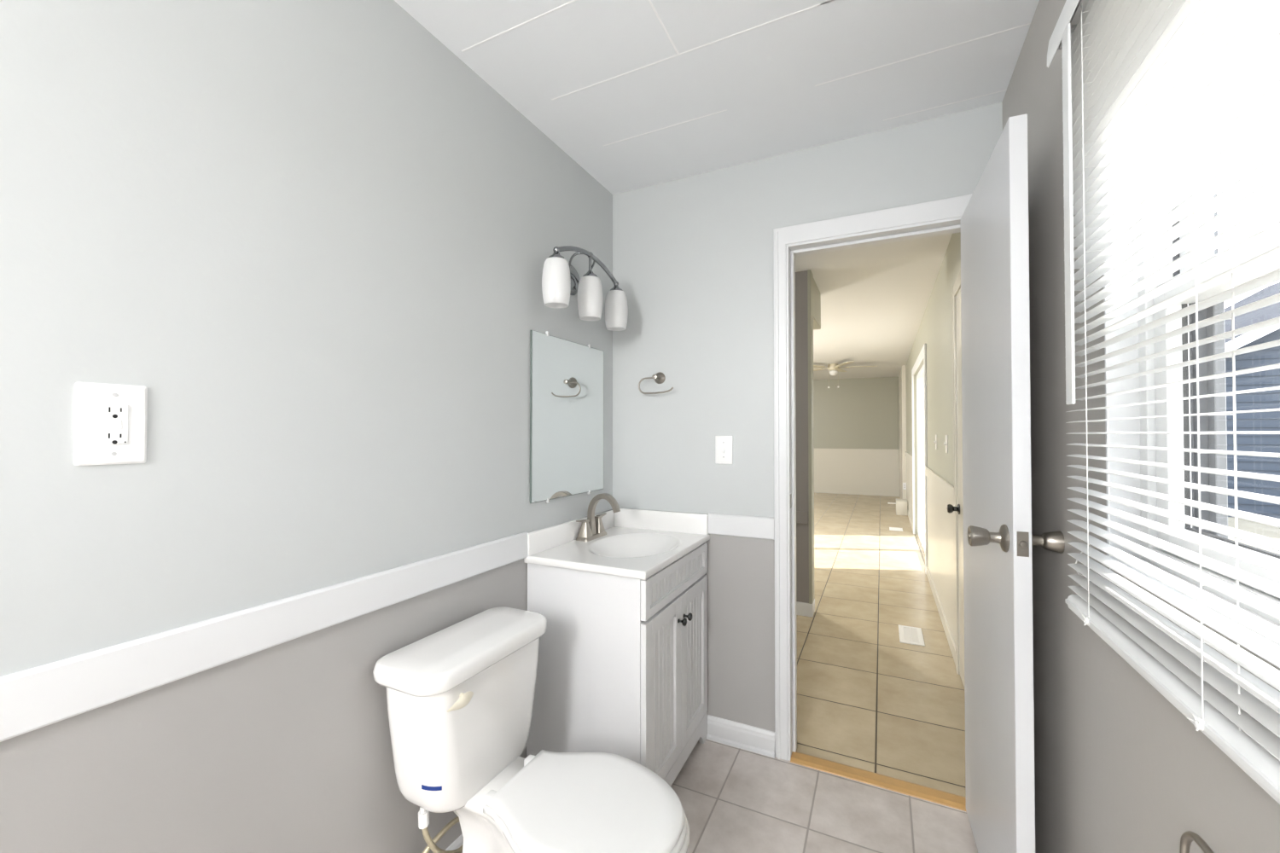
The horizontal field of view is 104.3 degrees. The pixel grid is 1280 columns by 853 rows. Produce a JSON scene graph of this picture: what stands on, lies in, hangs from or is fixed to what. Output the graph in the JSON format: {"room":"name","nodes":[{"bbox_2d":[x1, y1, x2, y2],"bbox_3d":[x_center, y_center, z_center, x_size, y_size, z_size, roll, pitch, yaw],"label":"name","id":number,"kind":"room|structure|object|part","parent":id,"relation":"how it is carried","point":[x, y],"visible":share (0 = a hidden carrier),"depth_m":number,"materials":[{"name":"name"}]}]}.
{"room":"bathroom","nodes":[
{"label":"bathroom","id":0,"kind":"room"},
{"bbox_2d":[0,0,612,852],"bbox_3d":[-1.259,0.032,0.149,0.120,2.520,5.170,0,-1,26],"label":"wall","id":1,"kind":"structure","parent":0,"point":[318,241],"depth_m":1.00,"materials":[{"name":"paint"}]},
{"bbox_2d":[73,382,147,465],"bbox_3d":[-0.864,-0.004,0.816,0.010,0.132,0.085,0,-1,26],"label":"wall outlet","id":2,"kind":"object","parent":1,"relation":"attached to","point":[110,420],"visible":1,"depth_m":0.81,"materials":[{"name":"white plastic"}]},
{"bbox_2d":[99,403,128,444],"bbox_3d":[-0.862,-0.004,0.816,0.004,0.066,0.033,0,-1,26],"label":"receptacle","id":3,"kind":"object","parent":2,"relation":"attached to","point":[113,417],"depth_m":0.81,"materials":[{"name":"white plastic"}]},
{"bbox_2d":[0,531,528,742],"bbox_3d":[-1.364,0.390,-0.226,0.014,0.089,4.412,0,-1,26],"label":"trim","id":4,"kind":"structure","parent":1,"relation":"attached to","point":[32,699],"depth_m":0.92,"materials":[{"name":"white wood"}]},
{"bbox_2d":[444,833,463,852],"bbox_3d":[-1.363,1.242,-0.234,0.013,0.090,4.420,0,-1,26],"label":"baseboard","id":5,"kind":"structure","parent":1,"relation":"attached to","point":[458,842],"depth_m":1.46,"materials":[{"name":"white wood"}]},
{"bbox_2d":[529,330,603,503],"bbox_3d":[-0.279,-0.033,2.016,0.015,0.646,0.513,0,-1,26],"label":"wall mirror","id":6,"kind":"object","parent":1,"relation":"attached to","point":[567,376],"visible":1,"depth_m":1.97,"materials":[{"name":"grey mirror"}]},
{"bbox_2d":[541,245,628,331],"bbox_3d":[-0.232,-0.543,1.929,0.181,0.258,0.528,0,-1,26],"label":"vanity light","id":7,"kind":"object","parent":1,"relation":"attached to","point":[561,280],"visible":1,"depth_m":1.88,"materials":[{"name":"white glass"}]},
{"bbox_2d":[541,246,570,308],"bbox_3d":[-0.288,-0.519,1.717,0.098,0.204,0.098,0,-1,26],"label":"shade","id":8,"kind":"object","parent":7,"relation":"attached to","point":[555,277],"depth_m":1.68,"materials":[{"name":"white glass"}]},
{"bbox_3d":[-0.274,-0.597,2.020,0.027,0.124,0.124,0,-1,26],"label":"wall plate","id":9,"kind":"part","parent":7,"relation":"part of","materials":[{"name":"silver metal"}]},
{"bbox_3d":[-0.259,-0.618,1.932,0.044,0.086,0.143,0,-1,-31],"label":"arm","id":10,"kind":"part","parent":7,"relation":"part of","materials":[{"name":"silver metal"}]},
{"bbox_3d":[-0.205,-0.617,2.006,0.046,0.085,0.128,1,-1,-44],"label":"arm","id":11,"kind":"part","parent":7,"relation":"part of","materials":[{"name":"silver metal"}]},
{"bbox_2d":[577,251,603,320],"bbox_3d":[-0.192,-0.543,1.916,0.098,0.258,0.098,0,-1,26],"label":"shade","id":12,"kind":"object","parent":7,"relation":"attached to","point":[590,289],"depth_m":1.88,"materials":[{"name":"white glass"}]},
{"bbox_2d":[605,281,628,331],"bbox_3d":[-0.101,-0.514,2.104,0.098,0.204,0.098,0,-1,26],"label":"shade","id":13,"kind":"object","parent":7,"relation":"attached to","point":[616,308],"depth_m":2.07,"materials":[{"name":"white glass"}]},
{"bbox_2d":[394,0,1039,380],"bbox_3d":[0.178,-1.141,4.643,4.755,0.151,14.720,0,-1,26],"label":"ceiling","id":14,"kind":"structure","parent":0,"point":[638,94],"depth_m":1.60,"materials":[{"name":"white paint"}]},
{"bbox_2d":[813,361,875,388],"bbox_3d":[3.277,-0.845,8.343,1.288,0.401,1.290,0,-1,26],"label":"ceiling fan","id":15,"kind":"object","parent":14,"relation":"hanging from","point":[834,369],"visible":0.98,"depth_m":8.28,"materials":[{"name":"beige"}]},
{"bbox_3d":[2.824,-0.989,8.193,0.480,0.022,0.156,0,-1,-19],"label":"blade","id":16,"kind":"part","parent":15,"relation":"part of","materials":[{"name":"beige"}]},
{"bbox_3d":[3.241,-0.895,8.333,0.132,0.091,0.132,0,-1,26],"label":"lamp shade","id":17,"kind":"part","parent":15,"relation":"part of","materials":[{"name":"white glass"}]},
{"bbox_3d":[3.246,-0.993,7.894,0.156,0.022,0.480,0,-1,-1],"label":"blade","id":18,"kind":"part","parent":15,"relation":"part of","materials":[{"name":"beige wood"}]},
{"bbox_2d":[795,270,808,603],"bbox_3d":[0.201,0.121,4.064,2.288,2.450,0.110,0,-1,26],"label":"wall","id":19,"kind":"structure","parent":0,"point":[801,312],"depth_m":3.54,"materials":[{"name":"grey paint"}]},
{"bbox_2d":[796,511,808,524],"bbox_3d":[0.166,0.653,4.006,2.268,0.087,0.012,0,-1,26],"label":"trim","id":20,"kind":"structure","parent":19,"relation":"attached to","point":[801,517],"depth_m":3.52,"materials":[{"name":"grey paint"}]},
{"bbox_2d":[796,599,814,617],"bbox_3d":[0.205,1.300,4.045,2.297,0.092,0.136,0,-1,26],"label":"baseboard","id":21,"kind":"structure","parent":19,"relation":"attached to","point":[802,608],"depth_m":3.51,"materials":[{"name":"white wood"}]},
{"bbox_2d":[807,269,814,604],"bbox_3d":[1.226,0.069,3.567,0.022,2.360,0.126,0,-1,26],"label":"trim","id":22,"kind":"structure","parent":19,"relation":"attached to","point":[810,276],"depth_m":3.52,"materials":[{"name":"beige paint"}]},
{"bbox_2d":[612,101,1002,732],"bbox_3d":[0.579,0.058,2.064,1.515,2.520,0.120,0,-1,26],"label":"wall","id":23,"kind":"structure","parent":0,"point":[693,255],"depth_m":2.10,"materials":[{"name":"paint"}]},
{"bbox_2d":[638,372,673,394],"bbox_3d":[0.078,-0.194,2.207,0.170,0.101,0.066,0,-1,26],"label":"towel ring","id":24,"kind":"object","parent":23,"relation":"attached to","point":[660,377],"visible":1,"depth_m":2.21,"materials":[{"name":"silver metal"}]},
{"bbox_3d":[0.076,-0.218,2.208,0.053,0.053,0.066,0,-1,26],"label":"mounting post","id":25,"kind":"part","parent":24,"relation":"part of","materials":[{"name":"silver metal"}]},
{"bbox_2d":[715,436,733,464],"bbox_3d":[0.352,0.098,2.098,0.075,0.119,0.016,0,-1,26],"label":"light switch","id":26,"kind":"object","parent":23,"relation":"attached to","point":[724,445],"visible":1,"depth_m":2.10,"materials":[{"name":"white plastic"}]},
{"bbox_2d":[706,715,775,758],"bbox_3d":[0.406,1.273,2.051,0.296,0.090,0.024,0,-1,26],"label":"baseboard","id":27,"kind":"structure","parent":23,"relation":"attached to","point":[746,737],"depth_m":2.04,"materials":[{"name":"white wood"}]},
{"bbox_2d":[708,512,774,540],"bbox_3d":[0.417,0.413,2.063,0.277,0.087,0.014,0,-1,26],"label":"trim","id":28,"kind":"structure","parent":23,"relation":"attached to","point":[718,524],"depth_m":2.05,"materials":[{"name":"white wood"}]},
{"bbox_2d":[773,193,972,761],"bbox_3d":[0.902,0.258,1.901,0.745,2.116,0.161,0,-1,26],"label":"trim","id":29,"kind":"structure","parent":23,"relation":"attached to","point":[942,217],"depth_m":1.98,"materials":[{"name":"white wood"}]},
{"bbox_3d":[0.605,0.300,1.997,0.002,0.055,0.028,0,-1,26],"label":"strike plate","id":30,"kind":"part","parent":29,"relation":"part of","materials":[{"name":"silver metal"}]},
{"bbox_2d":[813,278,820,329],"bbox_3d":[0.352,-0.955,4.389,2.288,0.290,0.580,0,-1,26],"label":"soffit","id":31,"kind":"structure","parent":0,"point":[817,296],"depth_m":3.92,"materials":[{"name":"beige paint"}]},
{"bbox_2d":[670,492,977,852],"bbox_3d":[0.249,1.404,4.640,4.655,0.100,14.600,0,-1,26],"label":"floor","id":32,"kind":"structure","parent":0,"point":[868,700],"depth_m":2.16,"materials":[{"name":"tile"}]},
{"bbox_2d":[372,606,689,852],"bbox_3d":[-0.243,0.935,1.235,0.748,0.744,0.460,0,-1,26],"label":"toilet","id":33,"kind":"object","parent":32,"relation":"on","point":[460,696],"visible":1,"depth_m":1.20,"materials":[{"name":"white ceramic"}]},
{"bbox_3d":[-0.459,0.587,1.345,0.230,0.046,0.460,0,-1,26],"label":"tank lid","id":34,"kind":"part","parent":33,"relation":"part of","materials":[{"name":"white ceramic"}]},
{"bbox_3d":[-0.417,0.644,1.163,0.012,0.031,0.080,0,-1,26],"label":"flush handle","id":35,"kind":"part","parent":33,"relation":"part of","materials":[{"name":"beige plastic"}]},
{"bbox_3d":[-0.461,0.776,1.353,0.204,0.334,0.414,0,-1,26],"label":"tank","id":36,"kind":"part","parent":33,"relation":"part of","materials":[{"name":"white ceramic"}]},
{"bbox_3d":[-0.196,1.115,1.216,0.648,0.384,0.374,0,-1,26],"label":"bowl","id":37,"kind":"part","parent":33,"relation":"part of","materials":[{"name":"white ceramic"}]},
{"bbox_3d":[-0.118,0.913,1.181,0.462,0.017,0.372,0,-1,26],"label":"seat","id":38,"kind":"part","parent":33,"relation":"part of","materials":[{"name":"white plastic"}]},
{"bbox_3d":[-0.117,0.893,1.181,0.448,0.018,0.362,0,-1,26],"label":"seat lid","id":39,"kind":"part","parent":33,"relation":"part of","materials":[{"name":"white plastic"}]},
{"bbox_2d":[526,542,707,786],"bbox_3d":[-0.043,0.902,1.929,0.498,0.829,0.613,0,-1,26],"label":"vanity cabinet","id":40,"kind":"object","parent":32,"relation":"on","point":[622,668],"visible":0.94,"depth_m":1.68,"materials":[{"name":"white wood"}]},
{"bbox_2d":[523,507,709,580],"bbox_3d":[-0.055,0.465,1.941,0.474,0.184,0.642,0,-1,26],"label":"sink","id":41,"kind":"object","parent":40,"relation":"in","point":[637,544],"visible":0.94,"depth_m":1.99,"materials":[{"name":"ceramic"}]},
{"bbox_2d":[576,493,620,541],"bbox_3d":[-0.156,0.368,2.046,0.157,0.185,0.218,0,-1,26],"label":"sink faucet","id":42,"kind":"object","parent":41,"relation":"on","point":[592,528],"visible":1,"depth_m":2.04,"materials":[{"name":"silver metal"}]},
{"bbox_3d":[-0.232,0.380,2.001,0.026,0.015,0.071,0,-1,26],"label":"lever","id":43,"kind":"part","parent":42,"relation":"part of","materials":[{"name":"silver metal"}]},
{"bbox_3d":[-0.222,0.418,2.021,0.047,0.058,0.049,0,-1,26],"label":"handle","id":44,"kind":"part","parent":42,"relation":"part of","materials":[{"name":"silver metal"}]},
{"bbox_3d":[-0.178,0.419,2.113,0.047,0.058,0.049,0,-1,26],"label":"handle","id":45,"kind":"part","parent":42,"relation":"part of","materials":[{"name":"silver metal"}]},
{"bbox_3d":[-0.168,0.382,2.134,0.026,0.015,0.071,0,-1,26],"label":"lever","id":46,"kind":"part","parent":42,"relation":"part of","materials":[{"name":"silver metal"}]},
{"bbox_3d":[-0.153,0.363,2.045,0.150,0.175,0.043,0,-1,26],"label":"spout","id":47,"kind":"part","parent":42,"relation":"part of","materials":[{"name":"silver metal"}]},
{"bbox_3d":[0.076,0.911,1.700,0.019,0.572,0.304,0,-1,26],"label":"door","id":48,"kind":"part","parent":40,"relation":"part of","materials":[{"name":"white wood"}]},
{"bbox_3d":[0.143,0.553,1.843,0.019,0.128,0.611,0,-1,26],"label":"drawer","id":49,"kind":"part","parent":40,"relation":"part of","materials":[{"name":"white wood"}]},
{"bbox_3d":[0.154,0.708,1.805,0.032,0.029,0.029,0,-1,26],"label":"knob","id":50,"kind":"part","parent":40,"relation":"part of","materials":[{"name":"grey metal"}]},
{"bbox_3d":[0.179,0.709,1.855,0.032,0.029,0.029,0,-1,26],"label":"knob","id":51,"kind":"part","parent":40,"relation":"part of","materials":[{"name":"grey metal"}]},
{"bbox_3d":[0.211,0.915,1.976,0.019,0.572,0.304,0,-1,26],"label":"door","id":52,"kind":"part","parent":40,"relation":"part of","materials":[{"name":"white wood"}]},
{"bbox_2d":[790,751,965,811],"bbox_3d":[0.881,1.310,1.849,0.616,0.010,0.072,0,-1,26],"label":"threshold","id":53,"kind":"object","parent":32,"relation":"on","point":[936,796],"depth_m":1.83,"materials":[{"name":"brown wood"}]},
{"bbox_2d":[889,527,902,531],"bbox_3d":[3.438,1.379,6.683,0.160,0.006,0.220,0,-1,26],"label":"floor vent","id":54,"kind":"object","parent":32,"relation":"in","point":[890,528],"visible":1,"depth_m":6.66,"materials":[{"name":"white metal"}]},
{"bbox_2d":[895,498,907,515],"bbox_3d":[4.205,1.292,8.002,0.158,0.215,0.400,0,-1,26],"label":"box","id":55,"kind":"object","parent":32,"relation":"on","point":[901,504],"visible":1,"depth_m":7.83,"materials":[{"name":"beige"}]},
{"bbox_2d":[898,625,925,646],"bbox_3d":[1.728,1.331,3.173,0.134,0.006,0.300,0,-1,26],"label":"floor vent","id":56,"kind":"object","parent":32,"relation":"in","point":[908,635],"visible":1,"depth_m":3.16,"materials":[{"name":"white metal"}]},
{"bbox_2d":[813,377,898,449],"bbox_3d":[3.359,0.168,11.179,4.755,2.550,0.150,0,-1,26],"label":"wall","id":57,"kind":"structure","parent":0,"point":[862,413],"depth_m":10.51,"materials":[{"name":"beige paint"}]},
{"bbox_2d":[814,448,899,496],"bbox_3d":[3.304,0.961,11.100,4.515,0.962,0.022,0,-1,26],"label":"wainscoting","id":58,"kind":"structure","parent":57,"relation":"attached to","point":[871,472],"depth_m":10.48,"materials":[{"name":"beige paint"}]},
{"bbox_2d":[905,0,1279,852],"bbox_3d":[2.280,0.065,3.673,0.140,2.550,14.600,0,-1,26],"label":"wall","id":59,"kind":"structure","parent":0,"point":[1119,768],"depth_m":1.13,"materials":[{"name":"grey paint"}]},
{"bbox_2d":[898,365,906,499],"bbox_3d":[4.904,0.193,9.306,0.060,2.450,1.830,0,-1,26],"label":"trim","id":60,"kind":"structure","parent":59,"relation":"attached to","point":[902,392],"depth_m":8.50,"materials":[{"name":"beige wood"}]},
{"bbox_2d":[902,482,906,489],"bbox_3d":[4.505,1.014,8.467,0.051,0.115,0.008,0,-1,26],"label":"wall outlet","id":61,"kind":"object","parent":59,"relation":"attached to","point":[904,484],"visible":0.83,"depth_m":8.46,"materials":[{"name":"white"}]},
{"bbox_2d":[911,343,927,574],"bbox_3d":[3.138,0.308,5.471,0.150,2.115,2.100,0,-1,26],"label":"door","id":62,"kind":"structure","parent":59,"relation":"in","point":[922,419],"depth_m":6.28,"materials":[{"name":"white"}]},
{"bbox_3d":[3.160,0.350,5.459,0.100,2.030,1.930,0,-1,26],"label":"frame","id":63,"kind":"part","parent":62,"relation":"part of","materials":[{"name":"white plastic"}]},
{"bbox_3d":[3.383,0.355,5.860,0.035,1.950,0.935,0,-1,26],"label":"sliding panel","id":64,"kind":"part","parent":62,"relation":"part of","materials":[{"name":"white plastic"}]},
{"bbox_3d":[2.953,0.345,5.073,0.035,1.950,0.975,0,-1,26],"label":"sliding panel","id":65,"kind":"part","parent":62,"relation":"part of","materials":[{"name":"white plastic"}]},
{"bbox_2d":[905,451,954,502],"bbox_3d":[3.530,0.436,6.424,0.018,0.085,8.210,0,-1,26],"label":"trim","id":66,"kind":"structure","parent":59,"relation":"attached to","point":[945,487],"depth_m":3.42,"materials":[{"name":"beige wood"}]},
{"bbox_2d":[906,457,955,645],"bbox_3d":[3.535,0.928,6.414,0.006,0.900,8.210,0,-1,26],"label":"wainscoting","id":67,"kind":"structure","parent":59,"relation":"attached to","point":[940,523],"depth_m":3.50,"materials":[{"name":"beige"}]},
{"bbox_2d":[907,510,955,665],"bbox_3d":[3.306,1.329,5.947,0.016,0.085,9.240,0,-1,26],"label":"baseboard","id":68,"kind":"structure","parent":59,"relation":"attached to","point":[951,644],"depth_m":3.39,"materials":[{"name":"beige wood"}]},
{"bbox_2d":[933,435,936,449],"bbox_3d":[2.248,0.119,3.787,0.018,0.115,0.072,0,-1,26],"label":"light switch","id":69,"kind":"object","parent":59,"relation":"attached to","point":[935,441],"visible":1,"depth_m":3.78,"materials":[{"name":"white plastic"}]},
{"bbox_3d":[2.253,0.119,3.785,0.006,0.115,0.072,0,-1,26],"label":"plate","id":70,"kind":"part","parent":69,"relation":"part of","materials":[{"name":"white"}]},
{"bbox_2d":[943,435,948,453],"bbox_3d":[1.956,0.111,3.185,0.018,0.115,0.072,0,-1,26],"label":"light switch","id":71,"kind":"object","parent":59,"relation":"attached to","point":[945,444],"visible":1,"depth_m":3.15,"materials":[{"name":"white plastic"}]},
{"bbox_3d":[1.961,0.111,3.182,0.006,0.115,0.072,0,-1,26],"label":"plate","id":72,"kind":"part","parent":71,"relation":"part of","materials":[{"name":"white plastic"}]},
{"bbox_2d":[947,270,964,687],"bbox_3d":[1.498,0.272,2.298,0.068,2.100,0.970,0,-1,26],"label":"door","id":73,"kind":"structure","parent":59,"relation":"in","point":[958,509],"depth_m":2.62,"materials":[{"name":"beige wood"}]},
{"bbox_3d":[1.650,0.434,2.622,0.056,0.056,0.056,0,-1,26],"label":"knob","id":74,"kind":"part","parent":73,"relation":"part of","materials":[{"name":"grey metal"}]},
{"bbox_3d":[1.520,0.271,2.288,0.020,2.100,0.970,0,-1,26],"label":"casing","id":75,"kind":"part","parent":73,"relation":"part of","materials":[{"name":"beige wood"}]},
{"bbox_2d":[960,113,1064,852],"bbox_3d":[1.012,0.288,1.420,0.191,2.019,0.627,0,-1,26],"label":"door","id":76,"kind":"structure","parent":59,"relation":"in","point":[998,540],"depth_m":1.26,"materials":[{"name":"white wood"}]},
{"bbox_3d":[0.855,0.272,1.225,0.078,0.067,0.067,0,-1,26],"label":"knob","id":77,"kind":"part","parent":76,"relation":"part of","materials":[{"name":"silver metal"}]},
{"bbox_3d":[0.880,0.271,1.144,0.022,0.057,0.002,0,-1,24],"label":"latch plate","id":78,"kind":"part","parent":76,"relation":"part of","materials":[{"name":"silver metal"}]},
{"bbox_3d":[0.956,0.271,1.178,0.078,0.067,0.067,0,-1,26],"label":"knob","id":79,"kind":"part","parent":76,"relation":"part of","materials":[{"name":"silver metal"}]},
{"bbox_2d":[1103,175,1279,649],"bbox_3d":[0.682,-0.235,0.403,0.149,0.959,1.115,0,-1,26],"label":"window","id":80,"kind":"structure","parent":59,"relation":"in","point":[1210,404],"depth_m":0.84,"materials":[{"name":"white plastic"}]},
{"bbox_2d":[1047,0,1279,804],"bbox_3d":[0.598,-0.224,0.457,0.064,1.141,1.269,0,-1,26],"label":"window blind","id":81,"kind":"object","parent":80,"relation":"attached to","point":[1160,97],"visible":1,"depth_m":0.63,"materials":[{"name":"plastic"}]},
{"bbox_3d":[0.796,-0.203,0.868,0.030,1.100,0.003,0,-1,26],"label":"ladder cord","id":82,"kind":"part","parent":81,"relation":"part of","materials":[{"name":"white fabric"}]},
{"bbox_3d":[0.584,0.333,0.425,0.032,0.026,1.203,0,-1,26],"label":"rail","id":83,"kind":"part","parent":81,"relation":"part of","materials":[{"name":"white plastic"}]},
{"bbox_3d":[0.647,-0.207,0.561,0.030,1.100,0.003,0,-1,26],"label":"ladder cord","id":84,"kind":"part","parent":81,"relation":"part of","materials":[{"name":"white fabric"}]},
{"bbox_3d":[0.632,-0.210,0.532,0.002,1.095,0.002,0,-1,26],"label":"lift cord","id":85,"kind":"part","parent":81,"relation":"part of","materials":[{"name":"white fabric"}]},
{"bbox_3d":[0.684,-0.022,0.398,0.028,0.454,1.025,0,-1,26],"label":"sash","id":86,"kind":"part","parent":80,"relation":"part of","materials":[{"name":"white plastic"}]},
{"bbox_3d":[0.741,-0.019,0.371,0.014,0.451,1.047,0,-1,26],"label":"screen frame","id":87,"kind":"part","parent":80,"relation":"part of","materials":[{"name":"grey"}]},
{"bbox_3d":[0.717,-0.448,0.389,0.028,0.462,1.035,0,-1,26],"label":"sash","id":88,"kind":"part","parent":80,"relation":"part of","materials":[{"name":"white plastic"}]},
{"bbox_2d":[1179,831,1214,852],"bbox_3d":[0.625,0.497,0.494,0.066,0.096,0.202,0,-1,26],"label":"toilet paper holder","id":89,"kind":"object","parent":59,"relation":"attached to","point":[1187,838],"visible":1,"depth_m":0.58,"materials":[{"name":"silver metal"}]},
{"label":"outside","id":90,"kind":"structure","parent":0,"visible":0},
{"bbox_2d":[1227,517,1279,554],"bbox_3d":[33.259,1.697,0.506,58.345,0.200,90.000,0,-1,26],"label":"ground","id":91,"kind":"structure","parent":90,"point":[1253,527],"depth_m":8.24,"materials":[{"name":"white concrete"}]},
{"bbox_2d":[1224,282,1279,519],"bbox_3d":[16.154,-1.148,10.711,8.840,5.770,7.350,0,-1,26],"label":"house","id":92,"kind":"structure","parent":91,"relation":"on","point":[1256,421],"depth_m":9.31,"materials":[{"name":"blue"}]}
]}

